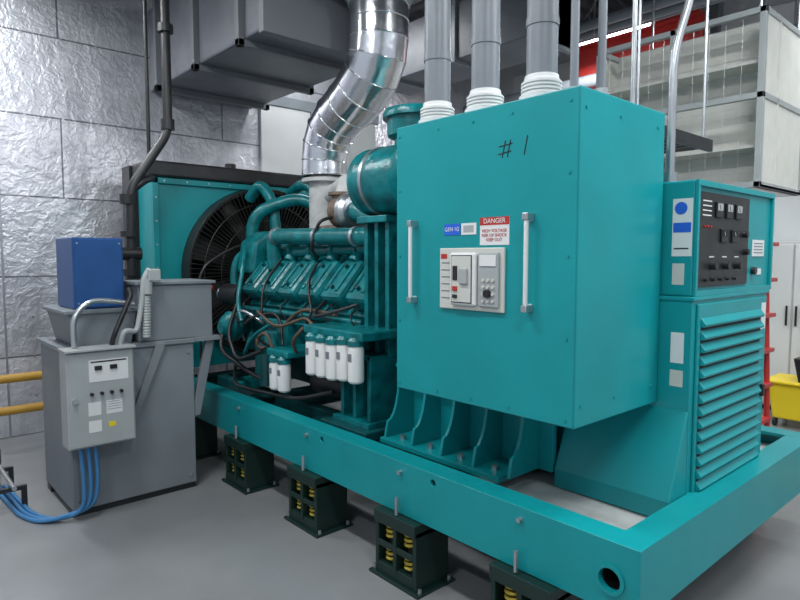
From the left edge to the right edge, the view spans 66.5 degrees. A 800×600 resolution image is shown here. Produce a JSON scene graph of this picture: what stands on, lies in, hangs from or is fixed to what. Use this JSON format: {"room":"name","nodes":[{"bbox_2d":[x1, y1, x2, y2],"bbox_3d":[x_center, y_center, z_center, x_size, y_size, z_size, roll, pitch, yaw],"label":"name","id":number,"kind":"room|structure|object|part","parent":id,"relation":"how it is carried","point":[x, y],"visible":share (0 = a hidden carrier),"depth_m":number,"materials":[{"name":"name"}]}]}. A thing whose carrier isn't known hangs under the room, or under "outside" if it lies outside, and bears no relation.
{"room":"mechanical room","nodes":[
{"label":"mechanical room","id":0,"kind":"room"},
{"bbox_2d":[0,0,470,438],"bbox_3d":[-2.509,-1.144,6.170,10.950,4.800,0.150,-4,5,-42],"label":"wall","id":1,"kind":"structure","parent":0,"point":[44,176],"depth_m":5.57,"materials":[{"name":"metal"}]},
{"bbox_2d":[0,7,254,437],"bbox_3d":[-4.079,-1.086,4.663,6.600,4.700,0.012,-4,5,-42],"label":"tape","id":2,"kind":"object","parent":1,"relation":"attached to","point":[2,111],"visible":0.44,"depth_m":5.48,"materials":[{"name":"metal"}]},
{"bbox_2d":[269,97,378,124],"bbox_3d":[-0.939,-0.645,7.454,1.750,3.420,0.080,-4,5,-42],"label":"wall panel","id":3,"kind":"object","parent":1,"relation":"attached to","point":[286,102],"visible":0.23,"depth_m":7.08,"materials":[{"name":"grey metal"}]},
{"bbox_2d":[259,105,309,390],"bbox_3d":[-1.315,-0.562,7.144,0.670,3.300,0.050,-4,5,-42],"label":"wall","id":4,"kind":"structure","parent":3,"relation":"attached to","point":[282,130],"depth_m":6.99,"materials":[{"name":"paint"}]},
{"bbox_2d":[347,124,374,170],"bbox_3d":[-0.684,-0.602,7.705,0.940,3.300,0.050,-4,5,-42],"label":"sheet","id":5,"kind":"object","parent":3,"relation":"attached to","point":[365,141],"visible":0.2,"depth_m":7.76,"materials":[{"name":"grey metal"}]},
{"bbox_2d":[0,401,799,599],"bbox_3d":[0.628,1.460,2.713,10.800,0.100,9.450,-4,5,-42],"label":"floor","id":6,"kind":"structure","parent":0,"point":[207,540],"depth_m":3.29,"materials":[{"name":"grey concrete"}]},
{"bbox_2d":[0,450,27,505],"bbox_3d":[-2.933,1.107,4.140,0.490,0.400,1.250,-4,5,-42],"label":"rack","id":7,"kind":"object","parent":6,"relation":"on","point":[9,478],"visible":0.95,"depth_m":3.89,"materials":[{"name":"metal"}]},
{"bbox_2d":[0,371,42,415],"bbox_3d":[-4.358,0.998,3.845,4.500,0.660,0.140,-4,5,-42],"label":"gas pipe","id":8,"kind":"object","parent":6,"relation":"on","point":[28,376],"visible":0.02,"depth_m":4.93,"materials":[{"name":"yellow metal"}]},
{"bbox_2d":[0,446,99,522],"bbox_3d":[-2.346,1.092,3.863,1.070,0.469,0.252,2,5,29],"label":"bundle","id":9,"kind":"object","parent":6,"relation":"on","point":[12,500],"visible":0.96,"depth_m":3.68,"materials":[{"name":"blue"}]},
{"bbox_2d":[36,278,219,517],"bbox_3d":[-1.876,0.580,4.247,0.980,1.435,0.760,-4,5,-42],"label":"fuel day tank","id":10,"kind":"object","parent":6,"relation":"on","point":[161,458],"visible":0.75,"depth_m":4.02,"materials":[{"name":"grey metal"}]},
{"bbox_2d":[56,237,123,308],"bbox_3d":[-2.011,-0.178,3.957,0.295,0.440,0.412,-4,5,-42],"label":"control box","id":11,"kind":"object","parent":10,"relation":"on","point":[87,268],"visible":0.84,"depth_m":3.81,"materials":[{"name":"paint"}]},
{"bbox_3d":[-1.879,-0.168,3.809,0.275,0.420,0.008,-4,5,-42],"label":"door","id":12,"kind":"part","parent":11,"relation":"part of","materials":[{"name":"blue paint"}]},
{"bbox_2d":[47,310,135,346],"bbox_3d":[-2.023,0.162,3.999,0.408,0.215,0.530,-4,5,-42],"label":"basin","id":13,"kind":"object","parent":10,"relation":"in","point":[93,327],"depth_m":3.80,"materials":[{"name":"grey metal"}]},
{"bbox_2d":[58,342,135,450],"bbox_3d":[-1.816,0.574,3.682,0.390,0.588,0.178,-4,5,-42],"label":"control panel","id":14,"kind":"object","parent":10,"relation":"attached to","point":[97,389],"depth_m":3.61,"materials":[{"name":"grey metal"}]},
{"bbox_2d":[70,267,160,347],"bbox_3d":[-1.743,0.039,3.762,0.088,0.475,0.538,4,6,44],"label":"conduit","id":15,"kind":"object","parent":10,"relation":"on","point":[149,275],"visible":1,"depth_m":3.82,"materials":[{"name":"grey metal"}]},
{"bbox_3d":[-1.939,0.761,4.211,0.780,1.000,0.710,-4,5,-42],"label":"tank","id":16,"kind":"part","parent":10,"relation":"part of","materials":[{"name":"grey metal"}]},
{"bbox_3d":[-1.623,-0.127,4.214,0.540,0.020,0.430,-4,5,-42],"label":"float chamber lid","id":17,"kind":"part","parent":10,"relation":"part of","materials":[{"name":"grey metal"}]},
{"bbox_3d":[-1.471,0.253,4.371,0.180,0.030,0.440,-4,5,-42],"label":"bracket arm","id":18,"kind":"part","parent":10,"relation":"part of","materials":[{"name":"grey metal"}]},
{"bbox_2d":[119,0,174,279],"bbox_3d":[-2.065,-1.097,4.813,0.512,4.700,0.373,-4,5,-42],"label":"pipe","id":19,"kind":"object","parent":6,"relation":"on","point":[131,253],"visible":0.66,"depth_m":4.75,"materials":[{"name":"black metal"}]},
{"bbox_2d":[195,417,221,459],"bbox_3d":[-1.659,1.079,4.973,0.260,0.337,0.360,-4,5,-42],"label":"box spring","id":20,"kind":"object","parent":6,"relation":"on","point":[205,432],"visible":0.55,"depth_m":4.87,"materials":[{"name":"teal"}]},
{"bbox_3d":[-1.659,1.240,4.985,0.260,0.014,0.360,-4,5,-42],"label":"plate","id":21,"kind":"part","parent":20,"relation":"part of","materials":[{"name":"black metal"}]},
{"bbox_2d":[222,434,278,494],"bbox_3d":[-1.060,1.127,4.303,0.260,0.337,0.360,-4,5,-42],"label":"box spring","id":22,"kind":"object","parent":6,"relation":"on","point":[249,467],"visible":0.94,"depth_m":4.21,"materials":[{"name":"teal"}]},
{"bbox_3d":[-1.060,1.288,4.315,0.260,0.014,0.360,-4,5,-42],"label":"plate","id":23,"kind":"part","parent":22,"relation":"part of","materials":[{"name":"black metal"}]},
{"bbox_2d":[284,464,352,538],"bbox_3d":[-0.495,1.172,3.670,0.260,0.337,0.360,-4,5,-42],"label":"vibration isolator","id":24,"kind":"object","parent":6,"relation":"on","point":[317,504],"visible":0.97,"depth_m":3.57,"materials":[{"name":"teal"}]},
{"bbox_3d":[-0.495,1.333,3.682,0.260,0.014,0.360,-4,5,-42],"label":"plate","id":25,"kind":"part","parent":24,"relation":"part of","materials":[{"name":"black metal"}]},
{"bbox_2d":[369,505,454,599],"bbox_3d":[0.057,1.216,3.052,0.260,0.337,0.360,-4,5,-42],"label":"vibration isolator","id":26,"kind":"object","parent":6,"relation":"on","point":[412,556],"visible":0.95,"depth_m":2.96,"materials":[{"name":"teal"}]},
{"bbox_3d":[0.057,1.377,3.064,0.260,0.014,0.360,-4,5,-42],"label":"plate","id":27,"kind":"part","parent":26,"relation":"part of","materials":[{"name":"black metal"}]},
{"bbox_2d":[489,559,582,599],"bbox_3d":[0.556,1.256,2.494,0.260,0.337,0.360,-4,5,-42],"label":"vibration isolator","id":28,"kind":"object","parent":6,"relation":"on","point":[506,584],"visible":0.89,"depth_m":2.42,"materials":[{"name":"teal"}]},
{"bbox_2d":[761,242,778,426],"bbox_3d":[2.667,0.322,4.980,0.403,1.856,0.599,-4,5,-42],"label":"step ladder","id":29,"kind":"object","parent":6,"relation":"on","point":[766,418],"visible":0.18,"depth_m":4.90,"materials":[{"name":"red metal"}]},
{"bbox_3d":[2.955,0.324,4.919,0.042,1.852,0.125,-3,5,-34],"label":"rail","id":30,"kind":"part","parent":29,"relation":"part of","materials":[{"name":"red metal"}]},
{"bbox_2d":[762,241,799,408],"bbox_3d":[4.142,0.273,6.338,0.550,1.750,1.300,-4,5,-42],"label":"storage cabinet","id":31,"kind":"object","parent":6,"relation":"on","point":[784,294],"visible":0.3,"depth_m":6.20,"materials":[{"name":"metal"}]},
{"bbox_2d":[763,357,799,424],"bbox_3d":[3.797,0.686,5.723,0.460,1.012,0.560,-4,5,-42],"label":"bucket","id":32,"kind":"object","parent":6,"relation":"on","point":[785,390],"visible":0.94,"depth_m":5.68,"materials":[{"name":"yellow plastic"}]},
{"bbox_2d":[409,0,424,22],"bbox_3d":[2.943,-3.176,4.449,0.100,0.500,9.472,-4,5,-42],"label":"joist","id":33,"kind":"object","parent":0,"point":[419,5],"depth_m":7.47,"materials":[{"name":"grey metal"}]},
{"bbox_2d":[194,367,799,599],"bbox_3d":[0.060,0.816,4.415,2.069,0.260,4.510,-4,5,-42],"label":"base","id":34,"kind":"object","parent":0,"point":[588,548],"depth_m":2.69,"materials":[{"name":"teal metal"}]},
{"bbox_2d":[122,160,308,366],"bbox_3d":[-1.460,-0.369,6.055,2.210,1.870,0.720,-4,5,-42],"label":"radiator","id":35,"kind":"object","parent":34,"relation":"on","point":[190,214],"visible":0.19,"depth_m":5.46,"materials":[{"name":"teal metal"}]},
{"bbox_3d":[-1.478,-1.168,5.920,2.040,0.137,0.410,-4,5,-42],"label":"tank","id":36,"kind":"part","parent":35,"relation":"part of","materials":[{"name":"black metal"}]},
{"bbox_3d":[-1.331,-0.258,5.910,2.080,1.670,0.001,-4,5,-42],"label":"fan shroud plate","id":37,"kind":"part","parent":35,"relation":"part of","materials":[{"name":"teal metal"}]},
{"bbox_2d":[199,103,422,440],"bbox_3d":[-0.402,-0.247,4.747,1.738,1.925,2.739,-4,5,-42],"label":"engine","id":38,"kind":"object","parent":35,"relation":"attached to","point":[317,306],"visible":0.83,"depth_m":4.08,"materials":[{"name":"teal paint"}]},
{"bbox_3d":[-0.666,0.350,4.271,0.460,0.050,0.270,-4,5,-42],"label":"fuel filter rail","id":39,"kind":"part","parent":38,"relation":"part of","materials":[{"name":"teal metal"}]},
{"bbox_3d":[-0.433,0.569,4.085,0.150,0.150,0.400,-4,5,-42],"label":"starter motor","id":40,"kind":"part","parent":38,"relation":"part of","materials":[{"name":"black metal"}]},
{"bbox_2d":[328,191,347,198],"bbox_3d":[-0.422,-0.749,4.430,0.200,0.060,0.200,-4,5,-42],"label":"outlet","id":41,"kind":"object","parent":38,"relation":"attached to","point":[335,194],"depth_m":4.34,"materials":[{"name":"beige metal"}]},
{"bbox_3d":[-0.265,0.188,3.778,0.400,0.055,0.600,-4,5,-42],"label":"oil filter rail","id":42,"kind":"part","parent":38,"relation":"part of","materials":[{"name":"teal metal"}]},
{"bbox_2d":[301,0,413,177],"bbox_3d":[-0.376,-1.658,4.826,0.520,1.279,1.186,-4,5,-42],"label":"exhaust pipe","id":43,"kind":"object","parent":38,"relation":"on","point":[371,72],"visible":0.98,"depth_m":4.53,"materials":[{"name":"silver metal"}]},
{"bbox_3d":[-0.180,-0.081,3.784,0.080,0.820,0.035,-4,5,-42],"label":"air cleaner post","id":44,"kind":"part","parent":38,"relation":"part of","materials":[{"name":"teal metal"}]},
{"bbox_3d":[-0.114,-0.075,3.710,0.080,0.820,0.035,-4,5,-42],"label":"air cleaner post","id":45,"kind":"part","parent":38,"relation":"part of","materials":[{"name":"teal metal"}]},
{"bbox_3d":[-0.047,-0.070,3.635,0.080,0.820,0.035,-4,5,-42],"label":"air cleaner post","id":46,"kind":"part","parent":38,"relation":"part of","materials":[{"name":"teal metal"}]},
{"bbox_2d":[383,103,422,144],"bbox_3d":[0.097,-0.994,3.587,0.400,0.270,0.400,-4,5,-42],"label":"hood","id":47,"kind":"object","parent":38,"relation":"attached to","point":[401,115],"depth_m":3.43,"materials":[{"name":"teal paint"}]},
{"bbox_2d":[397,85,664,428],"bbox_3d":[0.532,-0.180,2.729,0.697,1.228,0.974,-4,5,-42],"label":"enclosure","id":48,"kind":"object","parent":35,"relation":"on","point":[529,229],"visible":1,"depth_m":2.41,"materials":[{"name":"teal paint"}]},
{"bbox_3d":[0.058,-0.174,2.779,0.049,0.348,0.018,-4,5,-42],"label":"door handle","id":49,"kind":"part","parent":48,"relation":"part of","materials":[{"name":"white plastic"}]},
{"bbox_2d":[418,0,454,122],"bbox_3d":[0.174,-2.026,2.763,0.176,2.450,0.176,-4,5,-42],"label":"conduit riser","id":50,"kind":"object","parent":48,"relation":"on","point":[437,104],"visible":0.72,"depth_m":2.78,"materials":[{"name":"white plastic"}]},
{"bbox_3d":[0.262,-0.098,2.526,0.015,0.065,0.045,-4,5,-42],"label":"spring charge handle","id":51,"kind":"part","parent":48,"relation":"part of","materials":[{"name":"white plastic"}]},
{"bbox_2d":[465,0,503,111],"bbox_3d":[0.367,-2.010,2.547,0.176,2.450,0.176,-4,5,-42],"label":"conduit riser","id":52,"kind":"object","parent":48,"relation":"on","point":[485,91],"visible":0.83,"depth_m":2.56,"materials":[{"name":"white plastic"}]},
{"bbox_3d":[0.347,-0.025,2.444,0.016,0.032,0.032,-4,5,-42],"label":"trip rotary knob","id":53,"kind":"part","parent":48,"relation":"part of","materials":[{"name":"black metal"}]},
{"bbox_3d":[0.307,-0.165,2.532,0.006,1.220,0.962,-4,5,-42],"label":"cabinet door","id":54,"kind":"part","parent":48,"relation":"part of","materials":[{"name":"teal paint"}]},
{"bbox_3d":[0.484,-0.140,2.302,0.049,0.348,0.018,-4,5,-42],"label":"door handle","id":55,"kind":"part","parent":48,"relation":"part of","materials":[{"name":"white plastic"}]},
{"bbox_2d":[519,0,562,99],"bbox_3d":[0.560,-1.995,2.331,0.176,2.450,0.176,-4,5,-42],"label":"conduit riser","id":56,"kind":"object","parent":48,"relation":"on","point":[542,21],"visible":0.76,"depth_m":2.35,"materials":[{"name":"white plastic"}]},
{"bbox_2d":[568,0,579,87],"bbox_3d":[0.652,-2.011,2.197,0.052,2.502,0.052,-1,4,-19],"label":"conduit","id":57,"kind":"object","parent":48,"relation":"on","point":[575,4],"visible":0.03,"depth_m":2.26,"materials":[{"name":"metal"}]},
{"bbox_2d":[594,0,608,94],"bbox_3d":[0.759,-2.012,2.212,0.052,2.502,0.052,-1,4,-19],"label":"conduit","id":58,"kind":"object","parent":48,"relation":"on","point":[603,4],"visible":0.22,"depth_m":2.28,"materials":[{"name":"metal"}]},
{"bbox_2d":[630,0,693,181],"bbox_3d":[1.169,-1.904,2.683,0.108,2.785,0.280,-4,5,-42],"label":"conduit","id":59,"kind":"object","parent":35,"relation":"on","point":[670,175],"visible":0.77,"depth_m":2.68,"materials":[{"name":"metal"}]},
{"bbox_2d":[380,363,556,483],"bbox_3d":[0.697,0.126,3.693,1.570,1.380,1.300,-4,5,-42],"label":"support bracket","id":60,"kind":"object","parent":34,"relation":"on","point":[496,447],"depth_m":3.14,"materials":[{"name":"teal metal"}]},
{"bbox_2d":[554,179,774,515],"bbox_3d":[1.280,0.169,3.033,1.080,1.400,0.724,-4,5,-42],"label":"cabinet","id":61,"kind":"object","parent":34,"relation":"on","point":[703,424],"depth_m":2.65,"materials":[{"name":"teal metal"}]},
{"bbox_2d":[409,0,648,22],"bbox_3d":[0.715,-3.306,2.349,10.900,0.060,9.600,-4,5,-42],"label":"ceiling","id":62,"kind":"structure","parent":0,"point":[613,5],"depth_m":7.74,"materials":[{"name":"metal"}]},
{"bbox_2d":[582,0,643,21],"bbox_3d":[3.839,-3.233,5.245,0.100,0.500,9.472,-4,5,-42],"label":"joist","id":63,"kind":"object","parent":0,"point":[623,5],"depth_m":7.04,"materials":[{"name":"grey metal"}]},
{"bbox_2d":[463,0,797,112],"bbox_3d":[3.471,-2.974,5.405,1.340,1.040,8.750,-4,5,-42],"label":"wall","id":64,"kind":"structure","parent":0,"point":[620,20],"depth_m":6.05,"materials":[{"name":"red paint"}]},
{"bbox_2d":[148,0,421,110],"bbox_3d":[-1.083,-2.717,5.243,1.200,1.530,2.940,-4,5,-42],"label":"duct","id":65,"kind":"object","parent":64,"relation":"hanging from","point":[249,54],"visible":0.8,"depth_m":5.06,"materials":[{"name":"grey metal"}]},
{"bbox_2d":[395,0,570,95],"bbox_3d":[0.644,-2.973,6.371,0.660,1.180,2.250,-4,5,-42],"label":"ventilation duct","id":66,"kind":"object","parent":64,"relation":"hanging from","point":[513,13],"visible":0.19,"depth_m":5.99,"materials":[{"name":"metal"}]},
{"bbox_2d":[579,38,597,45],"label":"fluorescent ceiling light","id":67,"kind":"object","parent":64,"relation":"hanging from","point":[593,40],"depth_m":6.93,"materials":[{"name":"white plastic"}]},
{"bbox_2d":[607,28,631,37],"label":"fluorescent ceiling light","id":68,"kind":"object","parent":64,"relation":"hanging from","point":[615,34],"depth_m":6.65,"materials":[{"name":"white plastic"}]},
{"bbox_2d":[636,0,712,153],"bbox_3d":[1.278,-2.048,3.049,0.650,2.550,0.380,-4,5,-42],"label":"tray","id":69,"kind":"object","parent":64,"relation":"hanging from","point":[685,141],"visible":0.37,"depth_m":3.13,"materials":[{"name":"black metal"}]},
{"bbox_2d":[596,0,799,196],"bbox_3d":[2.357,-2.134,4.806,0.900,2.630,1.250,-4,5,-42],"label":"ventilation duct","id":70,"kind":"object","parent":64,"relation":"attached to","point":[752,114],"visible":0.59,"depth_m":4.50,"materials":[{"name":"white metal"}]},
{"bbox_2d":[609,59,757,162],"bbox_3d":[2.155,-1.383,4.679,0.240,0.590,1.130,-4,5,-42],"label":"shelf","id":71,"kind":"object","parent":70,"relation":"attached to","point":[745,131],"depth_m":4.57,"materials":[{"name":"grey metal"}]},
{"bbox_3d":[2.357,-0.832,4.899,0.900,0.020,1.250,-4,5,-42],"label":"panel","id":72,"kind":"part","parent":70,"relation":"part of","materials":[{"name":"silver metal"}]},
{"bbox_3d":[2.763,-1.388,4.403,0.840,1.200,0.010,-4,5,-42],"label":"panel","id":73,"kind":"part","parent":70,"relation":"part of","materials":[{"name":"white metal"}]},
{"bbox_2d":[500,0,799,241],"bbox_3d":[4.716,-1.145,6.178,0.150,4.800,9.450,-4,5,-42],"label":"wall","id":74,"kind":"structure","parent":0,"point":[787,209],"depth_m":6.71,"materials":[{"name":"paint"}]},
{"bbox_2d":[513,62,569,92],"bbox_3d":[2.130,-2.638,8.830,0.050,1.400,1.200,-4,5,-42],"label":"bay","id":75,"kind":"object","parent":74,"relation":"attached to","point":[563,69],"visible":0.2,"depth_m":8.61,"materials":[{"name":"grey metal"}]},
{"bbox_2d":[708,1,723,34],"bbox_3d":[3.633,-1.266,7.170,0.140,4.700,0.120,-4,5,-42],"label":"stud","id":76,"kind":"object","parent":74,"relation":"attached to","point":[715,10],"visible":0.02,"depth_m":6.97,"materials":[{"name":"grey metal"}]},
{"bbox_2d":[704,1,795,35],"bbox_3d":[3.793,-2.505,6.968,0.050,1.400,1.200,-4,5,-42],"label":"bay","id":77,"kind":"object","parent":74,"relation":"attached to","point":[786,10],"visible":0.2,"depth_m":6.59,"materials":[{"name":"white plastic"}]},
{"bbox_3d":[2.765,-3.398,7.195,0.024,0.450,1.224,-4,5,-42],"label":"hanger","id":78,"kind":"object","parent":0,"visible":0},
{"bbox_2d":[579,9,705,76],"bbox_3d":[2.765,-2.825,7.236,0.280,0.700,1.600,-4,5,-42],"label":"beam","id":79,"kind":"structure","parent":78,"relation":"hanging from","point":[587,52],"depth_m":7.11,"materials":[{"name":"red metal"}]},
{"bbox_2d":[637,22,654,28],"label":"fluorescent ceiling light","id":80,"kind":"object","parent":79,"relation":"hanging from","point":[645,25],"depth_m":6.44,"materials":[{"name":"white plastic"}]}
]}

